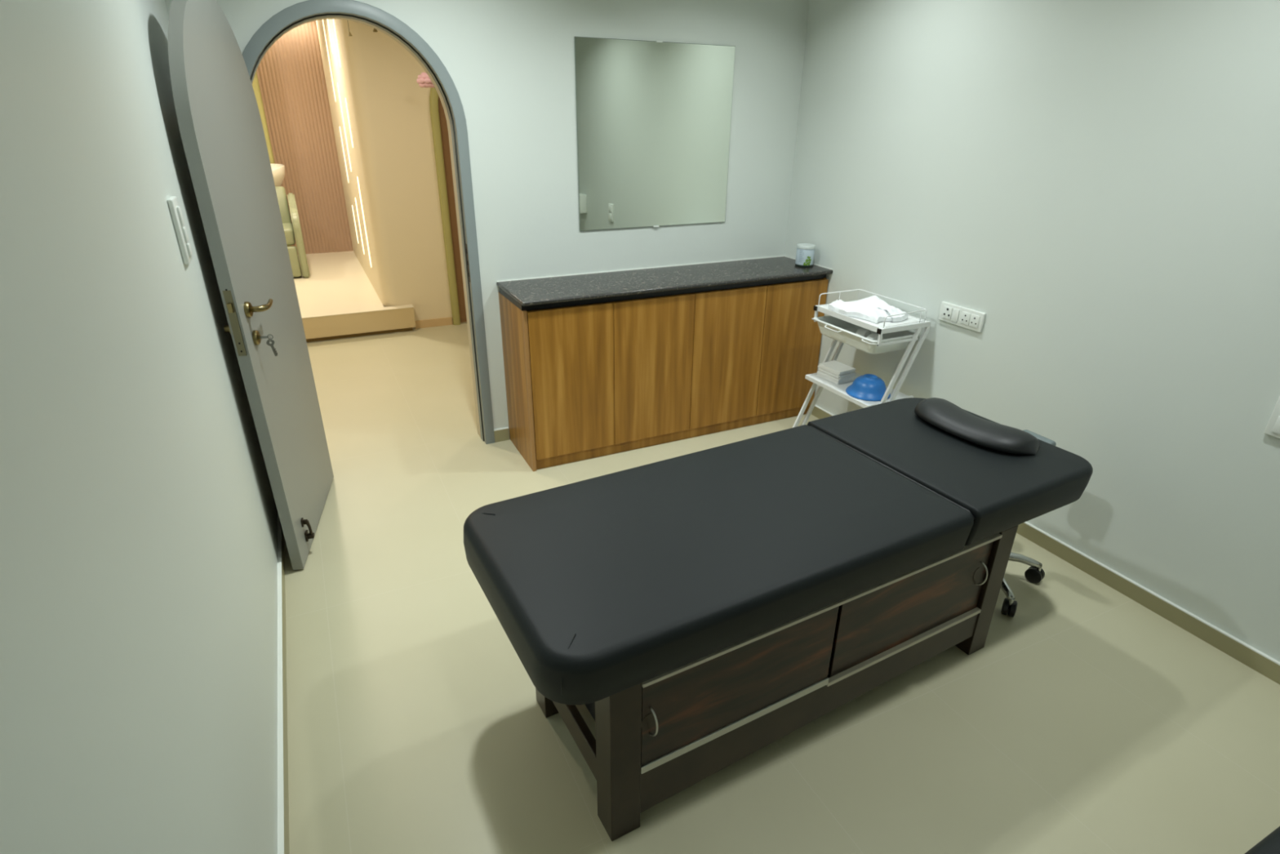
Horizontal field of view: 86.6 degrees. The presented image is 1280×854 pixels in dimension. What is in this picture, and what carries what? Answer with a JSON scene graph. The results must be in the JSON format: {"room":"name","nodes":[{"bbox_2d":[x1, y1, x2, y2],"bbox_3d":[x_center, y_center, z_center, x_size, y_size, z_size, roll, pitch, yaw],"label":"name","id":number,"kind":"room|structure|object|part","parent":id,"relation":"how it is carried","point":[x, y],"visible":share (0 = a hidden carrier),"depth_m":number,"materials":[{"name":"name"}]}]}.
{"room":"massage treatment room","nodes":[
{"label":"massage treatment room","id":0,"kind":"room"},
{"bbox_2d":[0,0,277,853],"bbox_3d":[-0.892,-0.135,1.096,0.100,2.500,3.900,-11,27,-24],"label":"wall","id":1,"kind":"structure","parent":0,"point":[139,511],"depth_m":0.99,"materials":[{"name":"white paint"}]},
{"bbox_2d":[167,195,192,264],"bbox_3d":[-1.210,-0.519,1.792,0.019,0.164,0.090,-11,27,-24],"label":"switch plate","id":2,"kind":"object","parent":1,"relation":"attached to","point":[175,209],"visible":1,"depth_m":1.77,"materials":[{"name":"white plastic"}]},
{"bbox_2d":[176,205,184,226],"bbox_3d":[-1.204,-0.553,1.779,0.007,0.048,0.032,-11,27,-24],"label":"switch","id":3,"kind":"object","parent":2,"relation":"attached to","point":[179,211],"depth_m":1.77,"materials":[{"name":"white plastic"}]},
{"bbox_2d":[182,226,188,242],"bbox_3d":[-1.205,-0.510,1.799,0.007,0.038,0.032,-11,27,-24],"label":"switch","id":4,"kind":"object","parent":2,"relation":"attached to","point":[184,233],"depth_m":1.79,"materials":[{"name":"white plastic"}]},
{"bbox_2d":[186,242,192,256],"bbox_3d":[-1.205,-0.474,1.815,0.007,0.032,0.032,-11,27,-24],"label":"switch","id":5,"kind":"object","parent":2,"relation":"attached to","point":[188,249],"depth_m":1.80,"materials":[{"name":"white plastic"}]},
{"bbox_2d":[167,0,333,569],"bbox_3d":[-1.381,-0.488,2.522,0.126,1.932,0.840,-6,25,-15],"label":"door","id":6,"kind":"structure","parent":1,"relation":"in","point":[220,126],"depth_m":2.34,"materials":[{"name":"grey paint"}]},
{"bbox_3d":[-1.286,-0.336,2.153,0.023,0.230,0.006,-5,25,-13],"label":"lock plate","id":7,"kind":"part","parent":6,"relation":"part of","materials":[{"name":"brown metal"}]},
{"bbox_3d":[-1.281,-0.384,2.222,0.013,0.052,0.052,-5,25,-13],"label":"handle","id":8,"kind":"part","parent":6,"relation":"part of","materials":[{"name":"gold metal"}]},
{"bbox_3d":[-1.266,-0.407,2.278,0.050,0.025,0.129,-5,25,-13],"label":"lever","id":9,"kind":"part","parent":6,"relation":"part of","materials":[{"name":"gold metal"}]},
{"bbox_2d":[260,333,277,355],"bbox_3d":[-1.258,-0.275,2.303,0.041,0.083,0.023,-10,27,-22],"label":"key","id":10,"kind":"object","parent":6,"relation":"hanging from","point":[269,340],"visible":1,"depth_m":2.31,"materials":[{"name":"silver metal"}]},
{"bbox_2d":[277,512,289,853],"bbox_3d":[-0.853,0.963,1.624,0.013,0.063,3.900,-11,27,-24],"label":"baseboard","id":11,"kind":"structure","parent":1,"relation":"attached to","point":[282,752],"depth_m":1.93,"materials":[{"name":"beige tile"}]},
{"bbox_2d":[256,20,353,253],"bbox_3d":[-4.330,-2.767,6.667,2.485,2.600,0.092,-11,27,-24],"label":"wall","id":12,"kind":"structure","parent":0,"point":[291,75],"depth_m":6.97,"materials":[{"name":"beige wood"}]},
{"bbox_2d":[252,72,291,246],"bbox_3d":[-3.786,-2.894,6.716,0.208,2.400,0.170,-11,27,-24],"label":"trim","id":13,"kind":"structure","parent":12,"relation":"attached to","point":[255,85],"depth_m":6.61,"materials":[{"name":"beige"}]},
{"bbox_2d":[315,18,466,328],"bbox_3d":[-1.477,-2.679,6.537,2.515,2.600,2.700,-11,27,-24],"label":"wall","id":14,"kind":"structure","parent":0,"point":[392,156],"depth_m":5.15,"materials":[{"name":"beige paint"}]},
{"bbox_2d":[322,19,336,102],"bbox_3d":[-2.752,-3.293,5.989,0.004,0.772,0.088,-11,27,-24],"label":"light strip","id":15,"kind":"structure","parent":14,"relation":"in","point":[322,20],"depth_m":6.00,"materials":[{"name":"beige plastic"}]},
{"bbox_2d":[326,19,333,53],"bbox_3d":[-2.515,-3.238,5.480,0.004,0.404,0.088,-11,27,-24],"label":"light strip","id":16,"kind":"object","parent":14,"relation":"in","point":[326,20],"depth_m":5.50,"materials":[{"name":"beige plastic"}]},
{"bbox_2d":[332,19,341,67],"bbox_3d":[-2.271,-2.951,5.057,0.004,0.491,0.088,-11,27,-24],"label":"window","id":17,"kind":"structure","parent":14,"relation":"in","point":[332,20],"depth_m":5.08,"materials":[{"name":"beige"}]},
{"bbox_2d":[337,82,351,172],"bbox_3d":[-2.522,-2.548,5.795,0.004,0.698,0.088,-11,27,-24],"label":"light strip","id":18,"kind":"object","parent":14,"relation":"in","point":[337,82],"depth_m":5.78,"materials":[{"name":"beige plastic"}]},
{"bbox_2d":[339,126,349,182],"bbox_3d":[-2.759,-2.535,6.335,0.004,0.492,0.088,-11,27,-24],"label":"light strip","id":19,"kind":"object","parent":14,"relation":"in","point":[340,126],"depth_m":6.32,"materials":[{"name":"beige plastic"}]},
{"bbox_2d":[345,97,353,147],"bbox_3d":[-2.277,-2.378,5.318,0.004,0.358,0.088,-11,27,-24],"label":"light strip","id":20,"kind":"object","parent":14,"relation":"in","point":[345,98],"depth_m":5.30,"materials":[{"name":"beige plastic"}]},
{"bbox_2d":[351,204,358,243],"bbox_3d":[-2.765,-1.966,6.595,0.004,0.364,0.088,-11,27,-24],"label":"light strip","id":21,"kind":"object","parent":14,"relation":"in","point":[352,205],"depth_m":6.58,"materials":[{"name":"beige plastic"}]},
{"bbox_2d":[355,197,364,254],"bbox_3d":[-2.538,-1.815,6.149,0.004,0.500,0.088,-11,27,-24],"label":"light strip","id":22,"kind":"object","parent":14,"relation":"in","point":[355,197],"depth_m":6.13,"materials":[{"name":"beige plastic"}]},
{"bbox_2d":[356,176,371,267],"bbox_3d":[-2.293,-1.695,5.650,0.004,0.732,0.088,-11,27,-24],"label":"light strip","id":23,"kind":"object","parent":14,"relation":"in","point":[357,176],"depth_m":5.63,"materials":[{"name":"beige plastic"}]},
{"bbox_2d":[416,72,434,88],"bbox_3d":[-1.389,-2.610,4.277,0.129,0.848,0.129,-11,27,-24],"label":"flower ornament","id":24,"kind":"object","parent":14,"relation":"attached to","point":[423,80],"visible":0.76,"depth_m":4.39,"materials":[{"name":"pink plant"}]},
{"bbox_2d":[415,316,453,328],"bbox_3d":[-1.701,-0.859,5.598,0.300,0.063,0.012,-11,27,-24],"label":"baseboard","id":25,"kind":"structure","parent":14,"relation":"attached to","point":[443,321],"depth_m":5.59,"materials":[{"name":"brown wood"}]},
{"bbox_2d":[429,87,460,324],"bbox_3d":[-1.109,-1.893,5.418,0.970,2.105,0.042,-11,27,-24],"label":"trim","id":26,"kind":"structure","parent":14,"relation":"attached to","point":[433,98],"depth_m":5.25,"materials":[{"name":"beige"}]},
{"bbox_2d":[438,97,466,322],"bbox_3d":[-1.115,-1.877,5.440,0.854,2.035,0.011,-11,27,-24],"label":"door","id":27,"kind":"structure","parent":14,"relation":"in","point":[444,131],"depth_m":5.33,"materials":[{"name":"brown laminate"}]},
{"bbox_2d":[164,0,809,431],"bbox_3d":[-1.004,-1.087,3.057,5.000,2.600,0.120,-11,27,-24],"label":"wall","id":28,"kind":"structure","parent":0,"point":[510,64],"depth_m":3.26,"materials":[{"name":"white paint"}]},
{"bbox_2d":[241,0,494,444],"bbox_3d":[-1.204,-0.782,3.090,0.940,2.015,0.146,-11,27,-24],"label":"door frame","id":29,"kind":"structure","parent":28,"relation":"attached to","point":[293,16],"depth_m":2.98,"materials":[{"name":"grey paint"}]},
{"bbox_3d":[-0.820,-0.780,3.233,0.002,0.180,0.020,-11,27,-24],"label":"strike plate","id":30,"kind":"part","parent":29,"relation":"part of","materials":[{"name":"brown metal"}]},
{"bbox_2d":[493,426,509,442],"bbox_3d":[-0.742,0.042,3.637,0.080,0.070,0.012,-11,27,-24],"label":"baseboard","id":31,"kind":"structure","parent":28,"relation":"attached to","point":[500,434],"depth_m":3.63,"materials":[{"name":"beige tile"}]},
{"bbox_2d":[573,36,735,231],"bbox_3d":[0.088,-1.441,3.395,0.856,0.856,0.010,-11,27,-24],"label":"wall mirror","id":32,"kind":"object","parent":28,"relation":"attached to","point":[653,118],"visible":1,"depth_m":3.38,"materials":[{"name":"grey mirror"}]},
{"bbox_2d":[284,322,1279,853],"bbox_3d":[-0.654,0.436,2.931,5.200,0.060,6.460,-11,27,-24],"label":"floor","id":33,"kind":"structure","parent":0,"point":[1086,719],"depth_m":1.97,"materials":[{"name":"beige tile"}]},
{"bbox_2d":[293,250,415,342],"bbox_3d":[-3.623,-1.156,6.041,2.698,0.200,2.788,-11,27,-24],"label":"platform","id":34,"kind":"object","parent":33,"relation":"on","point":[338,299],"visible":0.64,"depth_m":5.46,"materials":[{"name":"beige tile"}]},
{"bbox_2d":[270,163,310,277],"bbox_3d":[-3.607,-1.961,6.435,0.678,0.935,1.130,-11,27,-24],"label":"chair","id":35,"kind":"object","parent":34,"relation":"on","point":[292,230],"visible":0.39,"depth_m":6.25,"materials":[{"name":"leather"}]},
{"bbox_2d":[270,163,284,186],"bbox_3d":[-3.697,-2.378,6.531,0.550,0.257,0.580,-11,27,-24],"label":"basin","id":36,"kind":"object","parent":35,"relation":"in","point":[277,170],"depth_m":6.50,"materials":[{"name":"white ceramic"}]},
{"bbox_3d":[-3.609,-2.059,6.395,0.540,0.372,0.229,-11,27,-24],"label":"backrest","id":37,"kind":"part","parent":35,"relation":"part of","materials":[{"name":"green plastic"}]},
{"bbox_3d":[-3.496,-1.777,6.267,0.546,0.145,0.540,-11,27,-24],"label":"seat","id":38,"kind":"part","parent":35,"relation":"part of","materials":[{"name":"green plastic"}]},
{"bbox_3d":[-3.228,-1.819,6.415,0.062,0.693,0.660,-11,27,-24],"label":"armrest","id":39,"kind":"part","parent":35,"relation":"part of","materials":[{"name":"beige leather"}]},
{"bbox_2d":[497,274,828,471],"bbox_3d":[0.162,-0.383,3.675,1.716,0.829,0.414,-11,27,-24],"label":"storage cabinet","id":40,"kind":"object","parent":33,"relation":"on","point":[591,378],"visible":0.88,"depth_m":3.43,"materials":[{"name":"brown wood"}]},
{"bbox_3d":[-0.319,-0.212,3.256,0.414,0.736,0.020,-11,27,-24],"label":"door","id":41,"kind":"part","parent":40,"relation":"part of","materials":[{"name":"brown wood"}]},
{"bbox_3d":[0.067,-0.287,3.429,0.438,0.736,0.020,-11,27,-24],"label":"door","id":42,"kind":"part","parent":40,"relation":"part of","materials":[{"name":"brown wood"}]},
{"bbox_3d":[0.164,-0.748,3.513,1.716,0.031,0.370,-11,27,-24],"label":"rail","id":43,"kind":"part","parent":40,"relation":"part of","materials":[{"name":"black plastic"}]},
{"bbox_2d":[496,255,832,306],"bbox_3d":[0.170,-0.769,3.490,1.728,0.023,0.434,-11,27,-24],"label":"countertop","id":44,"kind":"structure","parent":40,"relation":"on","point":[563,288],"depth_m":3.40,"materials":[{"name":"black stone"}]},
{"bbox_2d":[795,243,815,267],"bbox_3d":[0.904,-0.939,3.721,0.101,0.114,0.101,4,25,8],"label":"tin","id":45,"kind":"object","parent":44,"relation":"on","point":[805,252],"visible":1,"depth_m":3.69,"materials":[{"name":"grey"}]},
{"bbox_3d":[0.905,-0.984,3.701,0.101,0.015,0.101,4,25,8],"label":"lid","id":46,"kind":"part","parent":45,"relation":"part of","materials":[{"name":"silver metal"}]},
{"bbox_2d":[803,256,811,265],"bbox_3d":[0.910,-0.901,3.688,0.042,0.056,0.005,-3,25,-7],"label":"print","id":47,"kind":"object","parent":45,"relation":"on","point":[806,260],"depth_m":3.69,"materials":[{"name":"green paper"}]},
{"bbox_3d":[0.460,-0.362,3.603,0.428,0.736,0.020,-11,27,-24],"label":"door","id":48,"kind":"part","parent":40,"relation":"part of","materials":[{"name":"brown wood"}]},
{"bbox_3d":[0.837,-0.435,3.771,0.401,0.736,0.020,-11,27,-24],"label":"door","id":49,"kind":"part","parent":40,"relation":"part of","materials":[{"name":"brown wood"}]},
{"bbox_2d":[463,397,1093,840],"bbox_3d":[0.472,0.446,2.118,1.867,0.619,0.705,-13,28,-26],"label":"bed","id":50,"kind":"object","parent":33,"relation":"on","point":[700,606],"visible":0.98,"depth_m":1.76,"materials":[{"name":"black leather"}]},
{"bbox_3d":[-0.255,0.606,1.921,0.079,0.478,0.079,-13,28,-26],"label":"leg","id":51,"kind":"part","parent":50,"relation":"part of","materials":[{"name":"brown wood"}]},
{"bbox_3d":[-0.173,0.772,1.782,0.022,0.082,0.342,-13,28,-26],"label":"cross rail","id":52,"kind":"part","parent":50,"relation":"part of","materials":[{"name":"brown wood"}]},
{"bbox_3d":[-0.051,0.761,1.587,0.079,0.478,0.079,-13,28,-26],"label":"leg","id":53,"kind":"part","parent":50,"relation":"part of","materials":[{"name":"brown wood"}]},
{"bbox_3d":[0.031,0.671,1.533,0.005,0.085,0.029,-17,30,-34],"label":"handle","id":54,"kind":"part","parent":50,"relation":"part of","materials":[{"name":"silver metal"}]},
{"bbox_2d":[463,424,973,704],"bbox_3d":[0.204,0.288,1.881,1.249,0.134,0.705,-13,28,-26],"label":"cushion","id":55,"kind":"object","parent":50,"relation":"on","point":[611,584],"depth_m":1.70,"materials":[{"name":"black leather"}]},
{"bbox_3d":[0.256,0.622,1.669,0.580,0.252,0.007,-13,28,-26],"label":"sliding door","id":56,"kind":"part","parent":50,"relation":"part of","materials":[{"name":"brown wood"}]},
{"bbox_3d":[0.531,0.755,1.909,1.226,0.141,0.022,-13,28,-26],"label":"rail","id":57,"kind":"part","parent":50,"relation":"part of","materials":[{"name":"brown wood"}]},
{"bbox_3d":[0.794,0.506,1.957,0.614,0.271,0.007,-13,28,-26],"label":"sliding door","id":58,"kind":"part","parent":50,"relation":"part of","materials":[{"name":"brown wood"}]},
{"bbox_2d":[807,397,1093,546],"bbox_3d":[1.024,0.103,2.297,0.608,0.133,0.705,-13,28,-26],"label":"cushion","id":59,"kind":"object","parent":50,"relation":"on","point":[1002,491],"depth_m":2.11,"materials":[{"name":"black leather"}]},
{"bbox_2d":[914,397,1040,454],"bbox_3d":[1.126,-0.013,2.318,0.191,0.056,0.447,-13,28,-26],"label":"pillow","id":60,"kind":"object","parent":50,"relation":"on","point":[940,413],"visible":1,"depth_m":2.25,"materials":[{"name":"black leather"}]},
{"bbox_3d":[1.040,0.450,2.061,0.005,0.085,0.029,-17,30,-34],"label":"handle","id":61,"kind":"part","parent":50,"relation":"part of","materials":[{"name":"silver metal"}]},
{"bbox_3d":[1.090,0.507,2.168,0.079,0.478,0.079,-13,28,-26],"label":"leg","id":62,"kind":"part","parent":50,"relation":"part of","materials":[{"name":"brown wood"}]},
{"bbox_2d":[792,288,930,427],"bbox_3d":[1.055,-0.214,3.337,0.373,0.815,0.463,-11,27,-24],"label":"trolley","id":63,"kind":"object","parent":33,"relation":"on","point":[837,326],"visible":0.6,"depth_m":3.15,"materials":[{"name":"white metal"}]},
{"bbox_3d":[0.933,-0.283,3.511,0.318,0.684,0.012,-11,27,-24],"label":"leg","id":64,"kind":"part","parent":63,"relation":"part of","materials":[{"name":"white metal"}]},
{"bbox_3d":[0.983,-0.292,3.533,0.318,0.684,0.012,-11,27,-24],"label":"leg","id":65,"kind":"part","parent":63,"relation":"part of","materials":[{"name":"white metal"}]},
{"bbox_2d":[816,373,854,384],"bbox_3d":[0.991,-0.252,3.443,0.115,0.006,0.152,-13,28,-27],"label":"pad","id":66,"kind":"object","parent":63,"relation":"on","point":[817,374],"visible":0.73,"depth_m":3.40,"materials":[{"name":"white fabric"}]},
{"bbox_2d":[817,373,854,382],"bbox_3d":[0.990,-0.258,3.440,0.113,0.006,0.150,-13,28,-27],"label":"pad","id":67,"kind":"object","parent":66,"relation":"on","point":[817,373],"visible":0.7,"depth_m":3.40,"materials":[{"name":"white fabric"}]},
{"bbox_2d":[816,372,854,382],"bbox_3d":[0.988,-0.262,3.433,0.110,0.006,0.154,-13,28,-28],"label":"pad","id":68,"kind":"object","parent":67,"relation":"on","point":[816,372],"visible":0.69,"depth_m":3.39,"materials":[{"name":"white fabric"}]},
{"bbox_2d":[817,370,854,381],"bbox_3d":[0.990,-0.267,3.429,0.116,0.006,0.150,-12,28,-26],"label":"pad","id":69,"kind":"object","parent":68,"relation":"on","point":[820,372],"visible":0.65,"depth_m":3.38,"materials":[{"name":"white fabric"}]},
{"bbox_2d":[817,369,854,379],"bbox_3d":[0.993,-0.274,3.429,0.109,0.006,0.150,-13,28,-28],"label":"pad","id":70,"kind":"object","parent":69,"relation":"on","point":[818,370],"visible":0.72,"depth_m":3.38,"materials":[{"name":"white fabric"}]},
{"bbox_2d":[817,368,856,377],"bbox_3d":[0.993,-0.281,3.427,0.121,0.006,0.147,-13,28,-27],"label":"pad","id":71,"kind":"object","parent":70,"relation":"on","point":[821,370],"visible":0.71,"depth_m":3.38,"materials":[{"name":"white fabric"}]},
{"bbox_2d":[817,367,855,377],"bbox_3d":[0.993,-0.287,3.426,0.110,0.006,0.154,-13,28,-27],"label":"pad","id":72,"kind":"object","parent":71,"relation":"on","point":[854,372],"visible":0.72,"depth_m":3.37,"materials":[{"name":"white fabric"}]},
{"bbox_2d":[817,365,853,375],"bbox_3d":[0.986,-0.293,3.423,0.108,0.006,0.147,-13,28,-27],"label":"pad","id":73,"kind":"object","parent":72,"relation":"on","point":[818,366],"visible":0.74,"depth_m":3.38,"materials":[{"name":"white fabric"}]},
{"bbox_2d":[818,364,855,374],"bbox_3d":[0.990,-0.297,3.415,0.112,0.006,0.147,-13,28,-27],"label":"pad","id":74,"kind":"object","parent":73,"relation":"on","point":[819,365],"visible":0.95,"depth_m":3.37,"materials":[{"name":"white fabric"}]},
{"bbox_2d":[818,360,856,373],"bbox_3d":[0.991,-0.303,3.413,0.112,0.006,0.148,-13,28,-28],"label":"pad","id":75,"kind":"object","parent":74,"relation":"on","point":[839,367],"visible":1,"depth_m":3.40,"materials":[{"name":"white fabric"}]},
{"bbox_3d":[0.995,-0.608,3.387,0.295,0.022,0.020,-11,27,-24],"label":"rail","id":76,"kind":"part","parent":63,"relation":"part of","materials":[{"name":"white metal"}]},
{"bbox_2d":[804,372,913,408],"bbox_3d":[1.073,-0.197,3.354,0.284,0.020,0.455,-11,27,-24],"label":"shelf","id":77,"kind":"object","parent":63,"relation":"attached to","point":[839,389],"depth_m":3.29,"materials":[{"name":"white metal"}]},
{"bbox_2d":[855,328,871,337],"bbox_3d":[1.048,-0.426,3.190,0.071,0.068,0.048,-21,32,-39],"label":"paper roll","id":78,"kind":"object","parent":63,"relation":"in","point":[863,332],"visible":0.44,"depth_m":3.17,"materials":[{"name":"white paper"}]},
{"bbox_2d":[811,311,918,354],"bbox_3d":[1.050,-0.457,3.216,0.300,0.113,0.449,-11,27,-24],"label":"basket","id":79,"kind":"object","parent":63,"relation":"on","point":[843,329],"depth_m":3.11,"materials":[{"name":"white plastic"}]},
{"bbox_2d":[827,295,908,323],"bbox_3d":[1.075,-0.565,3.187,0.249,0.067,0.332,-11,27,-24],"label":"sheet","id":80,"kind":"object","parent":63,"relation":"on","point":[873,308],"visible":0.94,"depth_m":3.14,"materials":[{"name":"white fabric"}]},
{"bbox_2d":[845,373,890,400],"bbox_3d":[1.093,-0.202,3.237,0.206,0.086,0.206,-11,27,-24],"label":"mixing bowl","id":81,"kind":"object","parent":63,"relation":"on","point":[868,387],"visible":0.97,"depth_m":3.19,"materials":[{"name":"blue plastic"}]},
{"bbox_2d":[817,305,921,332],"bbox_3d":[1.082,-0.526,3.207,0.279,0.025,0.411,-11,27,-24],"label":"tray","id":82,"kind":"object","parent":63,"relation":"on","point":[876,327],"depth_m":3.08,"materials":[{"name":"white metal"}]},
{"bbox_2d":[866,333,884,340],"bbox_3d":[1.076,-0.390,3.112,0.071,0.068,0.048,-6,25,-13],"label":"paper roll","id":83,"kind":"object","parent":63,"relation":"in","point":[873,336],"visible":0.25,"depth_m":3.09,"materials":[{"name":"white paper"}]},
{"bbox_3d":[1.126,-0.116,3.149,0.318,0.684,0.012,-11,27,-24],"label":"leg","id":84,"kind":"part","parent":63,"relation":"part of","materials":[{"name":"white metal"}]},
{"bbox_3d":[1.183,-0.445,3.035,0.295,0.022,0.020,-11,27,-24],"label":"rail","id":85,"kind":"part","parent":63,"relation":"part of","materials":[{"name":"white metal"}]},
{"bbox_3d":[1.176,-0.125,3.171,0.318,0.684,0.012,-11,27,-24],"label":"leg","id":86,"kind":"part","parent":63,"relation":"part of","materials":[{"name":"white metal"}]},
{"bbox_3d":[1.215,-0.551,3.267,0.016,0.020,0.411,-11,27,-24],"label":"rail","id":87,"kind":"part","parent":63,"relation":"part of","materials":[{"name":"white metal"}]},
{"bbox_2d":[1000,429,1056,617],"bbox_3d":[1.252,0.323,2.494,0.498,0.544,0.505,-11,27,-24],"label":"stool","id":88,"kind":"object","parent":33,"relation":"on","point":[1034,574],"visible":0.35,"depth_m":2.53,"materials":[{"name":"silver metal"}]},
{"bbox_3d":[1.280,0.539,2.459,0.040,0.060,0.224,-2,25,-6],"label":"arm","id":89,"kind":"part","parent":88,"relation":"part of","materials":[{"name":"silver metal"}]},
{"bbox_3d":[1.298,0.609,2.374,0.016,0.025,0.016,-11,27,-24],"label":"caster stem","id":90,"kind":"part","parent":88,"relation":"part of","materials":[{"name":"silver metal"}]},
{"bbox_3d":[1.394,0.497,2.553,0.224,0.060,0.040,5,25,10],"label":"arm","id":91,"kind":"part","parent":88,"relation":"part of","materials":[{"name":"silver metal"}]},
{"bbox_3d":[1.457,0.088,2.508,0.037,0.125,0.130,-11,27,-24],"label":"backrest","id":92,"kind":"part","parent":88,"relation":"part of","materials":[{"name":"grey plastic"}]},
{"bbox_2d":[1244,826,1279,853],"bbox_3d":[1.482,0.966,1.020,0.976,0.604,0.761,-11,27,-24],"label":"bench","id":93,"kind":"object","parent":33,"relation":"on","point":[1270,844],"visible":1,"depth_m":1.03,"materials":[{"name":"black leather"}]},
{"bbox_2d":[785,0,1279,662],"bbox_3d":[1.740,-0.643,2.266,0.173,2.500,3.900,-11,27,-24],"label":"wall","id":94,"kind":"structure","parent":0,"point":[1097,180],"depth_m":2.44,"materials":[{"name":"white paint"}]},
{"bbox_2d":[938,301,986,333],"bbox_3d":[1.398,-0.480,2.958,0.017,0.084,0.228,-11,27,-23],"label":"wall socket","id":95,"kind":"object","parent":94,"relation":"attached to","point":[957,315],"visible":1,"depth_m":2.94,"materials":[{"name":"white plastic"}]},
{"bbox_2d":[942,306,952,319],"bbox_3d":[1.364,-0.506,3.013,0.005,0.054,0.046,-11,27,-23],"label":"socket","id":96,"kind":"object","parent":95,"relation":"attached to","point":[947,311],"depth_m":3.01,"materials":[{"name":"white plastic"}]},
{"bbox_2d":[951,308,959,322],"bbox_3d":[1.383,-0.489,2.976,0.005,0.054,0.032,-11,27,-23],"label":"switch","id":97,"kind":"object","parent":95,"relation":"attached to","point":[955,313],"depth_m":2.97,"materials":[{"name":"white plastic"}]},
{"bbox_2d":[960,311,970,325],"bbox_3d":[1.405,-0.469,2.933,0.005,0.052,0.044,-11,27,-23],"label":"socket","id":98,"kind":"object","parent":95,"relation":"attached to","point":[965,316],"depth_m":2.93,"materials":[{"name":"white plastic"}]},
{"bbox_2d":[968,314,980,328],"bbox_3d":[1.425,-0.451,2.893,0.005,0.052,0.044,-11,27,-23],"label":"socket","id":99,"kind":"object","parent":95,"relation":"attached to","point":[974,319],"depth_m":2.89,"materials":[{"name":"white plastic"}]},
{"bbox_2d":[811,404,1279,684],"bbox_3d":[1.758,0.556,2.573,0.013,0.064,3.480,-11,27,-23],"label":"baseboard","id":100,"kind":"structure","parent":94,"relation":"attached to","point":[1255,659],"depth_m":2.42,"materials":[{"name":"beige tile"}]},
{"bbox_2d":[1263,395,1279,438],"bbox_3d":[1.901,-0.032,1.979,0.018,0.150,0.090,-11,27,-23],"label":"wall socket","id":101,"kind":"object","parent":94,"relation":"attached to","point":[1273,428],"visible":1,"depth_m":2.01,"materials":[{"name":"white plastic"}]}
]}

